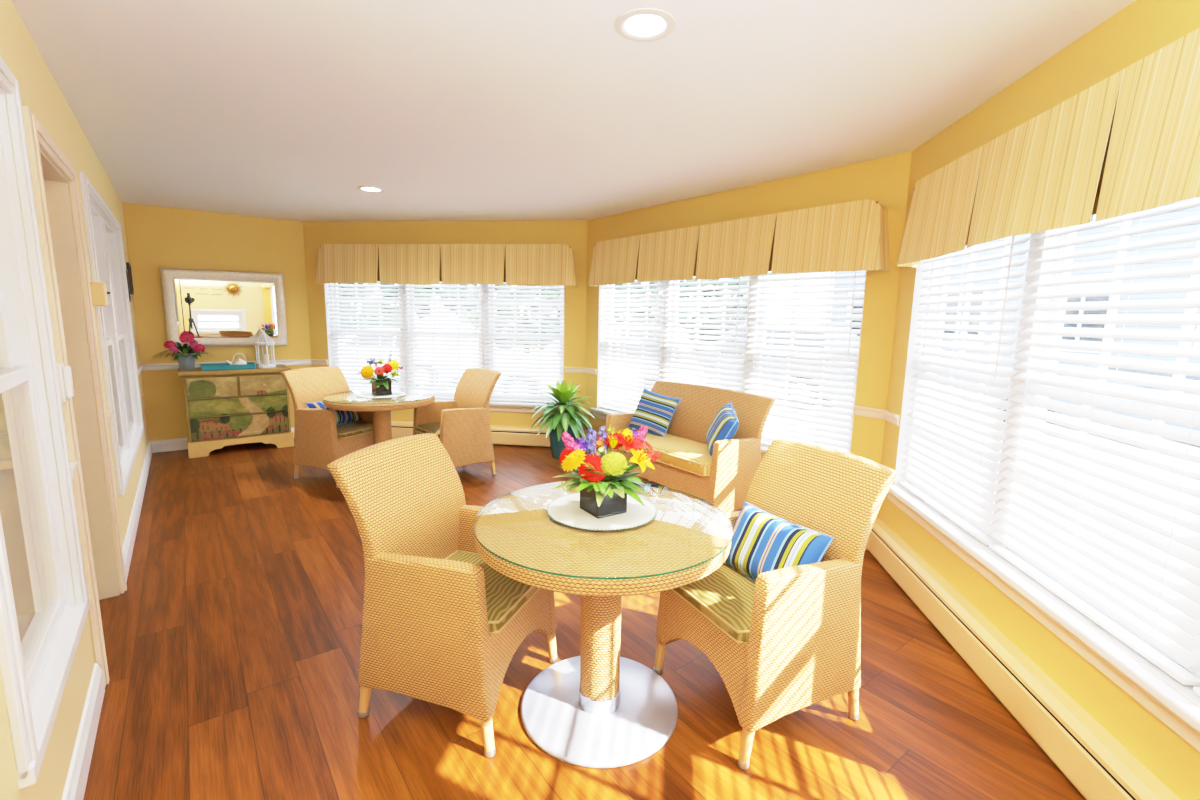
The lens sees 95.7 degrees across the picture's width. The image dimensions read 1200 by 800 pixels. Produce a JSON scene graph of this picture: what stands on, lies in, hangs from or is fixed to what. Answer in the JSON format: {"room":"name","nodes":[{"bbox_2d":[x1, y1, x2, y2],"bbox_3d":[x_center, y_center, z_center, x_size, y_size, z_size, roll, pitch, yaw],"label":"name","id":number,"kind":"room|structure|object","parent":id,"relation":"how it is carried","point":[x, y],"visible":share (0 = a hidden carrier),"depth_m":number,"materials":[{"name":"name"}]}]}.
{"room":"care facility","nodes":[
{"label":"care facility","id":0,"kind":"room"},
{"bbox_2d":[0,0,148,799],"bbox_3d":[-2.211,-0.143,2.182,0.151,2.428,7.850,-6,11,-37],"label":"wall","id":1,"kind":"structure","parent":0,"point":[39,91],"depth_m":1.92,"materials":[{"name":"beige paint"}]},
{"bbox_2d":[0,56,89,788],"bbox_3d":[-1.580,-0.060,1.371,0.186,1.732,0.914,-6,11,-37],"label":"window","id":2,"kind":"structure","parent":1,"relation":"in","point":[41,623],"depth_m":1.67,"materials":[{"name":"white paint"}]},
{"bbox_2d":[56,362,73,401],"bbox_3d":[-1.828,-0.061,1.848,0.045,0.130,0.070,-6,11,-37],"label":"sensor","id":3,"kind":"object","parent":1,"relation":"attached to","point":[64,372],"visible":0.73,"depth_m":1.83,"materials":[{"name":"white plastic"}]},
{"bbox_2d":[70,461,77,479],"bbox_3d":[-1.841,0.259,1.892,0.026,0.062,0.120,-6,11,-37],"label":"trim","id":4,"kind":"structure","parent":1,"relation":"attached to","point":[73,465],"depth_m":1.90,"materials":[{"name":"white paint"}]},
{"bbox_2d":[22,105,126,686],"bbox_3d":[-2.433,0.037,2.105,0.676,2.088,0.966,-6,11,-37],"label":"door","id":5,"kind":"structure","parent":1,"relation":"in","point":[51,189],"depth_m":2.50,"materials":[{"name":"beige paint"}]},
{"bbox_2d":[62,663,104,799],"bbox_3d":[-0.887,1.268,0.752,0.021,0.120,3.330,-6,11,-37],"label":"baseboard","id":6,"kind":"structure","parent":1,"relation":"attached to","point":[75,786],"depth_m":1.73,"materials":[{"name":"white paint"}]},
{"bbox_2d":[90,282,109,305],"bbox_3d":[-2.587,-0.546,2.812,0.072,0.120,0.110,-6,11,-37],"label":"thermostat","id":7,"kind":"object","parent":1,"relation":"attached to","point":[99,296],"visible":0.9,"depth_m":2.77,"materials":[{"name":"beige plastic"}]},
{"bbox_2d":[105,409,113,424],"bbox_3d":[-2.574,0.100,2.841,0.026,0.062,0.320,-6,11,-37],"label":"trim","id":8,"kind":"structure","parent":1,"relation":"attached to","point":[109,412],"depth_m":2.86,"materials":[{"name":"beige paint"}]},
{"bbox_2d":[78,171,143,495],"bbox_3d":[-3.370,-0.448,3.690,0.186,1.732,2.104,-6,11,-37],"label":"window","id":9,"kind":"structure","parent":1,"relation":"in","point":[104,241],"depth_m":3.69,"materials":[{"name":"white paint"}]},
{"bbox_2d":[126,269,130,301],"bbox_3d":[-4.028,-0.977,4.623,0.022,0.280,0.220,-6,11,-37],"label":"picture frame","id":10,"kind":"object","parent":1,"relation":"attached to","point":[126,269],"visible":0.32,"depth_m":4.69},
{"bbox_2d":[126,262,133,294],"bbox_3d":[-4.329,-1.116,5.004,0.022,0.280,0.220,-6,11,-37],"label":"picture frame","id":11,"kind":"object","parent":1,"relation":"attached to","point":[128,265],"visible":0.89,"depth_m":4.93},
{"bbox_2d":[122,442,151,582],"bbox_3d":[-3.518,0.697,4.162,0.021,0.120,3.380,-6,11,-37],"label":"baseboard","id":12,"kind":"structure","parent":1,"relation":"attached to","point":[129,541],"depth_m":3.63,"materials":[{"name":"white paint"}]},
{"bbox_2d":[137,364,143,375],"bbox_3d":[-4.243,-0.262,5.004,0.027,0.062,0.930,-6,11,-37],"label":"trim","id":13,"kind":"structure","parent":1,"relation":"attached to","point":[139,369],"depth_m":5.02,"materials":[{"name":"white paint"}]},
{"bbox_2d":[122,202,311,440],"bbox_3d":[-4.008,-0.730,5.795,1.722,2.428,0.150,-6,11,-37],"label":"wall","id":14,"kind":"structure","parent":0,"point":[157,237],"depth_m":5.55,"materials":[{"name":"yellow paint"}]},
{"bbox_2d":[149,427,293,452],"bbox_3d":[-3.942,0.418,5.931,1.512,0.120,0.020,-6,11,-37],"label":"baseboard","id":15,"kind":"structure","parent":14,"relation":"attached to","point":[180,443],"depth_m":5.57,"materials":[{"name":"white paint"}]},
{"bbox_2d":[160,268,287,346],"bbox_3d":[-3.893,-0.952,5.685,1.050,0.780,0.041,-5,12,-36],"label":"wall mirror","id":16,"kind":"object","parent":14,"relation":"attached to","point":[218,308],"visible":0.92,"depth_m":5.67,"materials":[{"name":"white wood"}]},
{"bbox_2d":[172,277,277,337],"bbox_3d":[-3.901,-0.954,5.697,0.880,0.610,0.004,-5,12,-36],"label":"mirror glass","id":17,"kind":"object","parent":16,"relation":"attached to","point":[205,308],"depth_m":5.68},
{"bbox_2d":[142,359,310,370],"bbox_3d":[-3.925,-0.379,5.805,1.512,0.062,0.026,-6,11,-37],"label":"trim","id":18,"kind":"structure","parent":14,"relation":"attached to","point":[167,366],"depth_m":5.64,"materials":[{"name":"white paint"}]},
{"bbox_2d":[302,220,586,444],"bbox_3d":[-1.729,-0.735,6.089,3.323,2.428,0.151,2,9,7],"label":"wall","id":19,"kind":"structure","parent":0,"point":[572,233],"depth_m":5.87,"materials":[{"name":"yellow paint"}]},
{"bbox_2d":[311,359,327,364],"bbox_3d":[-3.233,-0.435,6.245,0.203,0.062,0.026,2,9,7],"label":"trim","id":20,"kind":"structure","parent":19,"relation":"attached to","point":[313,361],"depth_m":6.24,"materials":[{"name":"beige paint"}]},
{"bbox_2d":[324,283,564,413],"bbox_3d":[-1.743,-0.692,6.077,2.870,1.596,0.210,2,9,7],"label":"window","id":21,"kind":"structure","parent":19,"relation":"in","point":[501,406],"depth_m":6.09,"materials":[{"name":"white paint"}]},
{"bbox_2d":[327,281,405,390],"bbox_3d":[-2.653,-0.771,6.170,0.899,1.458,0.068,2,9,7],"label":"window blind","id":22,"kind":"object","parent":21,"relation":"attached to","point":[398,384],"visible":0.66,"depth_m":6.17,"materials":[{"name":"white plastic"}]},
{"bbox_2d":[403,282,482,398],"bbox_3d":[-1.744,-0.737,6.054,0.899,1.458,0.068,2,9,7],"label":"window blind","id":23,"kind":"object","parent":21,"relation":"attached to","point":[453,382],"visible":0.7,"depth_m":6.06,"materials":[{"name":"white plastic"}]},
{"bbox_2d":[483,282,563,402],"bbox_3d":[-0.836,-0.703,5.939,0.899,1.458,0.068,2,9,7],"label":"window blind","id":24,"kind":"object","parent":21,"relation":"attached to","point":[510,387],"visible":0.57,"depth_m":5.95,"materials":[{"name":"white plastic"}]},
{"bbox_2d":[315,244,577,286],"bbox_3d":[-1.687,-1.445,5.820,2.922,0.430,0.156,2,9,7],"label":"valance","id":25,"kind":"object","parent":19,"relation":"attached to","point":[408,264],"visible":1,"depth_m":5.76,"materials":[{"name":"beige fabric"}]},
{"bbox_2d":[391,421,579,446],"bbox_3d":[-1.763,0.376,6.145,3.091,0.214,0.080,2,9,7],"label":"baseboard heater","id":26,"kind":"object","parent":19,"relation":"attached to","point":[506,435],"visible":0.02,"depth_m":6.01,"materials":[{"name":"metal"}]},
{"bbox_2d":[391,421,546,432],"bbox_3d":[-1.761,0.293,6.134,3.083,0.042,0.076,2,9,7],"label":"hood","id":27,"kind":"object","parent":26,"relation":"attached to","point":[394,424],"depth_m":6.03,"materials":[{"name":"metal"}]},
{"bbox_2d":[564,367,584,372],"bbox_3d":[-0.271,-0.324,5.868,0.226,0.062,0.026,2,9,7],"label":"trim","id":28,"kind":"structure","parent":19,"relation":"attached to","point":[567,369],"depth_m":5.87,"materials":[{"name":"beige paint"}]},
{"bbox_2d":[11,0,1134,220],"bbox_3d":[-0.653,-1.582,3.240,4.145,0.150,8.021,-6,11,-37],"label":"ceiling","id":29,"kind":"structure","parent":0,"point":[458,110],"depth_m":2.41,"materials":[{"name":"white paint"}]},
{"bbox_2d":[357,186,384,192],"bbox_3d":[-1.849,-1.700,4.388,0.208,0.008,0.208,1,9,0],"label":"recessed light","id":30,"kind":"object","parent":29,"relation":"in","point":[363,188],"visible":1,"depth_m":4.37,"materials":[{"name":"plastic"}]},
{"bbox_2d":[615,8,675,40],"bbox_3d":[0.154,-1.275,1.853,0.208,0.008,0.208,1,9,0],"label":"recessed light","id":31,"kind":"object","parent":29,"relation":"in","point":[645,26],"visible":1,"depth_m":1.84,"materials":[{"name":"plastic"}]},
{"bbox_2d":[83,442,1085,799],"bbox_3d":[-1.506,1.059,2.832,6.365,0.120,10.000,-6,11,-37],"label":"floor","id":32,"kind":"structure","parent":0,"point":[232,641],"depth_m":2.04,"materials":[{"name":"brown wood"}]},
{"bbox_2d":[178,365,293,457],"bbox_3d":[-3.781,0.089,5.691,0.950,0.848,0.454,-6,11,-37],"label":"dresser","id":33,"kind":"object","parent":32,"relation":"on","point":[224,407],"visible":0.99,"depth_m":5.50,"materials":[{"name":"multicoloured wood"}]},
{"bbox_2d":[153,333,213,369],"bbox_3d":[-4.102,-0.478,5.362,0.364,0.361,0.416,2,9,7],"label":"potted flowers","id":34,"kind":"object","parent":33,"relation":"on","point":[186,358],"visible":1,"depth_m":5.33,"materials":[{"name":"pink plant"}]},
{"bbox_2d":[200,362,255,370],"bbox_3d":[-3.790,-0.342,5.538,0.450,0.050,0.270,-6,11,-37],"label":"serving tray","id":35,"kind":"object","parent":33,"relation":"on","point":[250,365],"visible":1,"depth_m":5.46,"materials":[{"name":"teal paint"}]},
{"bbox_2d":[226,353,246,364],"bbox_3d":[-3.733,-0.409,5.595,0.168,0.152,0.132,0,9,-6],"label":"teapot","id":36,"kind":"object","parent":35,"relation":"on","point":[239,361],"visible":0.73,"depth_m":5.56,"materials":[{"name":"white ceramic"}]},
{"bbox_2d":[253,327,275,367],"bbox_3d":[-3.557,-0.561,5.758,0.191,0.425,0.200,10,12,44],"label":"lantern","id":37,"kind":"object","parent":33,"relation":"on","point":[265,363],"visible":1,"depth_m":5.74,"materials":[{"name":"white metal"}]},
{"bbox_2d":[261,354,268,363],"bbox_3d":[-3.559,-0.429,5.778,0.066,0.113,0.066,10,12,44],"label":"candle","id":38,"kind":"object","parent":37,"relation":"on","point":[264,357],"depth_m":5.75,"materials":[{"name":"beige wax"}]},
{"bbox_2d":[281,367,373,487],"bbox_3d":[-2.333,0.202,4.808,0.648,0.944,0.570,5,10,24],"label":"wicker armchair","id":39,"kind":"object","parent":32,"relation":"on","point":[318,441],"visible":0.79,"depth_m":4.61,"materials":[{"name":"beige wicker"}]},
{"bbox_2d":[305,401,361,424],"bbox_3d":[-2.339,0.109,4.798,0.183,0.219,0.464,5,10,24],"label":"throw pillow","id":40,"kind":"object","parent":39,"relation":"on","point":[342,417],"visible":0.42,"depth_m":4.77,"materials":[{"name":"blue fabric"}]},
{"bbox_2d":[336,421,372,437],"bbox_3d":[-2.251,0.248,4.776,0.434,0.062,0.442,5,10,24],"label":"seat cushion","id":41,"kind":"object","parent":39,"relation":"on","point":[357,429],"depth_m":4.69,"materials":[{"name":"beige fabric"}]},
{"bbox_2d":[322,388,434,443],"bbox_3d":[-1.891,0.325,4.729,0.898,0.740,0.898,1,9,0],"label":"pedestal table","id":42,"kind":"object","parent":32,"relation":"on","point":[381,408],"visible":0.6,"depth_m":4.55,"materials":[{"name":"wicker"}]},
{"bbox_2d":[356,391,406,397],"bbox_3d":[-1.884,-0.048,4.692,0.406,0.008,0.405,1,9,0],"label":"placemat","id":43,"kind":"object","parent":42,"relation":"on","point":[394,393],"visible":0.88,"depth_m":4.63,"materials":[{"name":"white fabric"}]},
{"bbox_2d":[356,351,402,395],"bbox_3d":[-1.884,-0.233,4.652,0.329,0.373,0.322,6,10,30],"label":"flower arrangement","id":44,"kind":"object","parent":43,"relation":"on","point":[381,384],"visible":1,"depth_m":4.62,"materials":[{"name":"plant"}]},
{"bbox_2d":[327,433,557,757],"bbox_3d":[-0.562,0.654,2.073,0.648,0.944,0.570,4,9,18],"label":"wicker armchair","id":45,"kind":"object","parent":32,"relation":"on","point":[441,626],"visible":0.84,"depth_m":1.85,"materials":[{"name":"beige wicker"}]},
{"bbox_2d":[447,552,537,631],"bbox_3d":[-0.476,0.699,2.050,0.434,0.062,0.442,4,9,18],"label":"seat cushion","id":46,"kind":"object","parent":45,"relation":"on","point":[506,596],"depth_m":1.96,"materials":[{"name":"beige fabric"}]},
{"bbox_2d":[413,368,501,474],"bbox_3d":[-1.291,0.203,4.920,0.648,0.944,0.570,-7,12,-43],"label":"wicker armchair","id":47,"kind":"object","parent":32,"relation":"on","point":[461,424],"visible":0.74,"depth_m":4.79,"materials":[{"name":"beige wicker"}]},
{"bbox_2d":[415,422,440,437],"bbox_3d":[-1.358,0.250,4.864,0.434,0.062,0.442,-7,12,-43],"label":"seat cushion","id":48,"kind":"object","parent":47,"relation":"on","point":[420,427],"depth_m":4.78,"materials":[{"name":"beige fabric"}]},
{"bbox_2d":[530,380,596,458],"bbox_3d":[-0.374,0.179,5.568,0.711,0.827,0.705,1,9,0],"label":"potted plant","id":49,"kind":"object","parent":32,"relation":"on","point":[566,419],"visible":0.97,"depth_m":5.43,"materials":[{"name":"green plant"}]},
{"bbox_2d":[473,481,732,767],"bbox_3d":[0.004,0.781,1.984,0.898,0.740,0.898,1,9,0],"label":"pedestal table","id":50,"kind":"object","parent":32,"relation":"on","point":[598,707],"visible":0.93,"depth_m":1.86,"materials":[{"name":"wicker"}]},
{"bbox_2d":[547,492,656,530],"bbox_3d":[0.007,0.400,1.999,0.406,0.008,0.405,1,9,0],"label":"placemat","id":51,"kind":"object","parent":50,"relation":"on","point":[566,510],"visible":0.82,"depth_m":1.92,"materials":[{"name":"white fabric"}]},
{"bbox_2d":[552,425,660,518],"bbox_3d":[0.021,0.247,1.953,0.338,0.312,0.350,9,12,42],"label":"flower arrangement","id":52,"kind":"object","parent":51,"relation":"on","point":[604,482],"visible":1,"depth_m":1.91,"materials":[{"name":"colourful flower petals"},{"name":"green leaf"},{"name":"black planter"}]},
{"bbox_2d":[605,381,775,512],"bbox_3d":[0.632,0.367,4.190,0.646,0.909,1.220,-5,11,-36],"label":"wicker loveseat","id":53,"kind":"object","parent":32,"relation":"on","point":[723,479],"visible":0.7,"depth_m":3.87,"materials":[{"name":"beige wicker"}]},
{"bbox_2d":[628,389,680,436],"bbox_3d":[0.436,0.109,4.416,0.415,0.367,0.209,7,11,36],"label":"throw pillow","id":54,"kind":"object","parent":53,"relation":"on","point":[655,411],"visible":0.94,"depth_m":4.35,"materials":[{"name":"blue fabric"}]},
{"bbox_2d":[615,431,711,476],"bbox_3d":[0.559,0.371,4.136,0.434,0.112,1.092,-5,11,-36],"label":"seat cushion","id":55,"kind":"object","parent":53,"relation":"on","point":[683,452],"depth_m":3.90,"materials":[{"name":"fabric"}]},
{"bbox_2d":[706,401,738,455],"bbox_3d":[0.860,0.214,3.831,0.205,0.378,0.415,2,9,8],"label":"throw pillow","id":56,"kind":"object","parent":53,"relation":"on","point":[725,424],"visible":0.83,"depth_m":3.72,"materials":[{"name":"blue fabric"}]},
{"bbox_2d":[653,439,897,769],"bbox_3d":[0.636,0.676,2.067,0.648,0.944,0.570,-3,10,-26],"label":"wicker armchair","id":57,"kind":"object","parent":32,"relation":"on","point":[786,641],"visible":0.81,"depth_m":1.87,"materials":[{"name":"beige wicker"}]},
{"bbox_2d":[674,564,755,641],"bbox_3d":[0.553,0.719,2.034,0.434,0.062,0.442,-3,10,-26],"label":"seat cushion","id":58,"kind":"object","parent":57,"relation":"on","point":[725,597],"depth_m":1.94,"materials":[{"name":"beige fabric"}]},
{"bbox_2d":[723,502,833,581],"bbox_3d":[0.647,0.573,2.062,0.188,0.254,0.453,-3,10,-26],"label":"throw pillow","id":59,"kind":"object","parent":57,"relation":"on","point":[762,541],"visible":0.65,"depth_m":2.01,"materials":[{"name":"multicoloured fabric"}]},
{"bbox_2d":[585,151,911,463],"bbox_3d":[0.882,-0.464,4.628,0.150,2.428,3.288,-6,11,-38],"label":"wall","id":60,"kind":"structure","parent":0,"point":[884,180],"depth_m":3.54,"materials":[{"name":"yellow paint"}]},
{"bbox_2d":[584,367,596,374],"bbox_3d":[-0.105,-0.307,5.780,0.026,0.062,0.203,-6,11,-38],"label":"trim","id":61,"kind":"structure","parent":60,"relation":"attached to","point":[587,370],"depth_m":5.76,"materials":[{"name":"beige paint"}]},
{"bbox_2d":[584,431,599,449],"bbox_3d":[0.772,0.639,4.726,0.080,0.214,3.056,-6,11,-38],"label":"baseboard heater","id":62,"kind":"object","parent":60,"relation":"attached to","point":[585,432],"visible":0.03,"depth_m":5.81,"materials":[{"name":"metal"}]},
{"bbox_2d":[584,431,599,438],"bbox_3d":[0.775,0.556,4.714,0.076,0.042,3.048,-6,11,-38],"label":"hood","id":63,"kind":"object","parent":62,"relation":"attached to","point":[585,432],"depth_m":5.80,"materials":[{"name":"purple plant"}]},
{"bbox_2d":[590,271,866,459],"bbox_3d":[0.870,-0.421,4.617,0.210,1.596,2.870,-6,11,-38],"label":"window","id":64,"kind":"structure","parent":60,"relation":"in","point":[600,413],"depth_m":4.72,"materials":[{"name":"white paint"}]},
{"bbox_2d":[599,280,665,412],"bbox_3d":[0.294,-0.587,5.313,0.068,1.458,0.899,-6,11,-38],"label":"window blind","id":65,"kind":"object","parent":64,"relation":"attached to","point":[607,287],"visible":0.72,"depth_m":5.33,"materials":[{"name":"white plastic"}]},
{"bbox_2d":[662,276,749,390],"bbox_3d":[0.858,-0.467,4.600,0.068,1.458,0.899,-6,11,-38],"label":"window blind","id":66,"kind":"object","parent":64,"relation":"attached to","point":[736,339],"visible":0.54,"depth_m":4.55,"materials":[{"name":"white plastic"}]},
{"bbox_2d":[744,271,865,452],"bbox_3d":[1.421,-0.348,3.887,0.068,1.458,0.899,-6,11,-38],"label":"window blind","id":67,"kind":"object","parent":64,"relation":"attached to","point":[849,331],"visible":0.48,"depth_m":3.85,"materials":[{"name":"white plastic"}]},
{"bbox_2d":[588,199,889,286],"bbox_3d":[0.816,-1.177,4.370,0.155,0.430,2.922,-6,11,-38],"label":"valance","id":68,"kind":"object","parent":60,"relation":"attached to","point":[847,236],"visible":1,"depth_m":3.88,"materials":[{"name":"beige fabric"}]},
{"bbox_2d":[854,406,884,418],"bbox_3d":[1.722,0.080,3.469,0.026,0.062,0.191,-6,11,-38],"label":"trim","id":69,"kind":"structure","parent":60,"relation":"attached to","point":[859,410],"depth_m":3.47,"materials":[{"name":"beige paint"}]},
{"bbox_2d":[876,0,1199,799],"bbox_3d":[1.685,-0.013,1.786,0.150,2.428,3.288,2,9,7],"label":"wall","id":70,"kind":"structure","parent":0,"point":[1141,28],"depth_m":1.95,"materials":[{"name":"yellow paint"}]},
{"bbox_2d":[882,410,899,425],"bbox_3d":[1.766,0.106,3.305,0.026,0.062,0.203,2,9,7],"label":"trim","id":71,"kind":"structure","parent":70,"relation":"attached to","point":[889,416],"depth_m":3.27,"materials":[{"name":"beige paint"}]},
{"bbox_2d":[865,517,1180,799],"bbox_3d":[1.552,1.076,1.978,0.080,0.214,3.036,2,9,7],"label":"baseboard heater","id":72,"kind":"object","parent":70,"relation":"attached to","point":[1093,760],"visible":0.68,"depth_m":1.95,"materials":[{"name":"metal"}]},
{"bbox_2d":[887,213,1199,751],"bbox_3d":[1.663,0.028,1.789,0.210,1.596,2.870,2,9,7],"label":"window","id":73,"kind":"structure","parent":70,"relation":"in","point":[1173,709],"depth_m":2.06,"materials":[{"name":"white paint"}]},
{"bbox_2d":[899,235,1037,544],"bbox_3d":[1.756,-0.157,2.684,0.068,1.458,0.899,2,9,7],"label":"window blind","id":74,"kind":"object","parent":73,"relation":"attached to","point":[958,466],"visible":0.86,"depth_m":2.60,"materials":[{"name":"white plastic"}]},
{"bbox_2d":[989,199,1199,685],"bbox_3d":[1.649,-0.020,1.784,0.068,1.458,0.899,2,9,7],"label":"window blind","id":75,"kind":"object","parent":73,"relation":"attached to","point":[1130,547],"visible":0.92,"depth_m":1.73,"materials":[{"name":"white plastic"}]},
{"bbox_2d":[1193,671,1199,695],"bbox_3d":[1.541,0.116,0.884,0.068,1.458,0.899,2,9,7],"label":"window blind","id":76,"kind":"object","parent":73,"relation":"attached to","point":[1196,690],"visible":1,"depth_m":1.42,"materials":[{"name":"white plastic"}]},
{"bbox_2d":[897,28,1199,267],"bbox_3d":[1.534,-0.738,1.593,0.156,0.430,2.870,2,9,7],"label":"valance","id":77,"kind":"object","parent":70,"relation":"attached to","point":[1127,143],"visible":1,"depth_m":1.70,"materials":[{"name":"beige fabric"}]},
{"label":"outside","id":78,"kind":"structure","parent":0,"visible":0},
{"bbox_2d":[339,326,1199,522],"bbox_3d":[-0.006,0.352,10.172,140.000,0.200,140.000,1,9,0],"label":"ground","id":79,"kind":"structure","parent":78,"point":[425,326],"depth_m":9.61,"materials":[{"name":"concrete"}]},
{"bbox_2d":[338,283,440,336],"bbox_3d":[-8.440,-4.328,18.594,5.965,6.217,6.098,1,9,0],"label":"tree","id":80,"kind":"object","parent":79,"relation":"on","point":[338,283],"visible":0.06,"depth_m":17.47,"materials":[{"name":"grey plant"}]},
{"bbox_2d":[339,328,478,389],"bbox_3d":[-5.191,-1.073,13.510,4.520,1.420,1.810,3,9,12],"label":"car","id":81,"kind":"object","parent":79,"relation":"on","point":[371,328],"visible":0.09,"depth_m":12.63,"materials":[{"name":"white paint"}]},
{"bbox_2d":[440,284,560,352],"bbox_3d":[-2.517,-3.750,17.616,5.572,5.583,5.598,1,9,0],"label":"tree","id":82,"kind":"object","parent":79,"relation":"on","point":[440,284],"visible":0.08,"depth_m":16.35,"materials":[{"name":"grey plant"}]},
{"bbox_2d":[474,325,704,397],"bbox_3d":[-0.196,-0.763,11.216,4.520,1.680,1.810,2,9,4],"label":"car","id":83,"kind":"object","parent":79,"relation":"on","point":[613,325],"visible":0.14,"depth_m":10.36,"materials":[{"name":"silver paint"}]},
{"bbox_2d":[614,276,748,350],"bbox_3d":[2.657,-3.197,16.654,5.024,4.974,5.237,1,9,0],"label":"tree","id":84,"kind":"object","parent":79,"relation":"on","point":[735,278],"visible":0.11,"depth_m":15.27,"materials":[{"name":"grey plant"}]},
{"bbox_2d":[695,324,858,408],"bbox_3d":[3.609,-0.879,12.407,4.520,1.680,1.810,8,11,39],"label":"car","id":85,"kind":"object","parent":79,"relation":"on","point":[822,327],"visible":0.19,"depth_m":11.10,"materials":[{"name":"grey paint"}]},
{"bbox_2d":[831,197,1199,389],"bbox_3d":[13.576,-4.163,13.993,8.000,8.040,12.800,-6,11,-37],"label":"house","id":86,"kind":"structure","parent":79,"relation":"on","point":[1191,212],"depth_m":11.93,"materials":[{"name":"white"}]},
{"bbox_2d":[962,354,1199,430],"bbox_3d":[8.396,-0.027,8.277,1.810,1.420,4.520,-6,11,-37],"label":"car","id":87,"kind":"object","parent":79,"relation":"on","point":[1193,361],"visible":0.06,"depth_m":7.87,"materials":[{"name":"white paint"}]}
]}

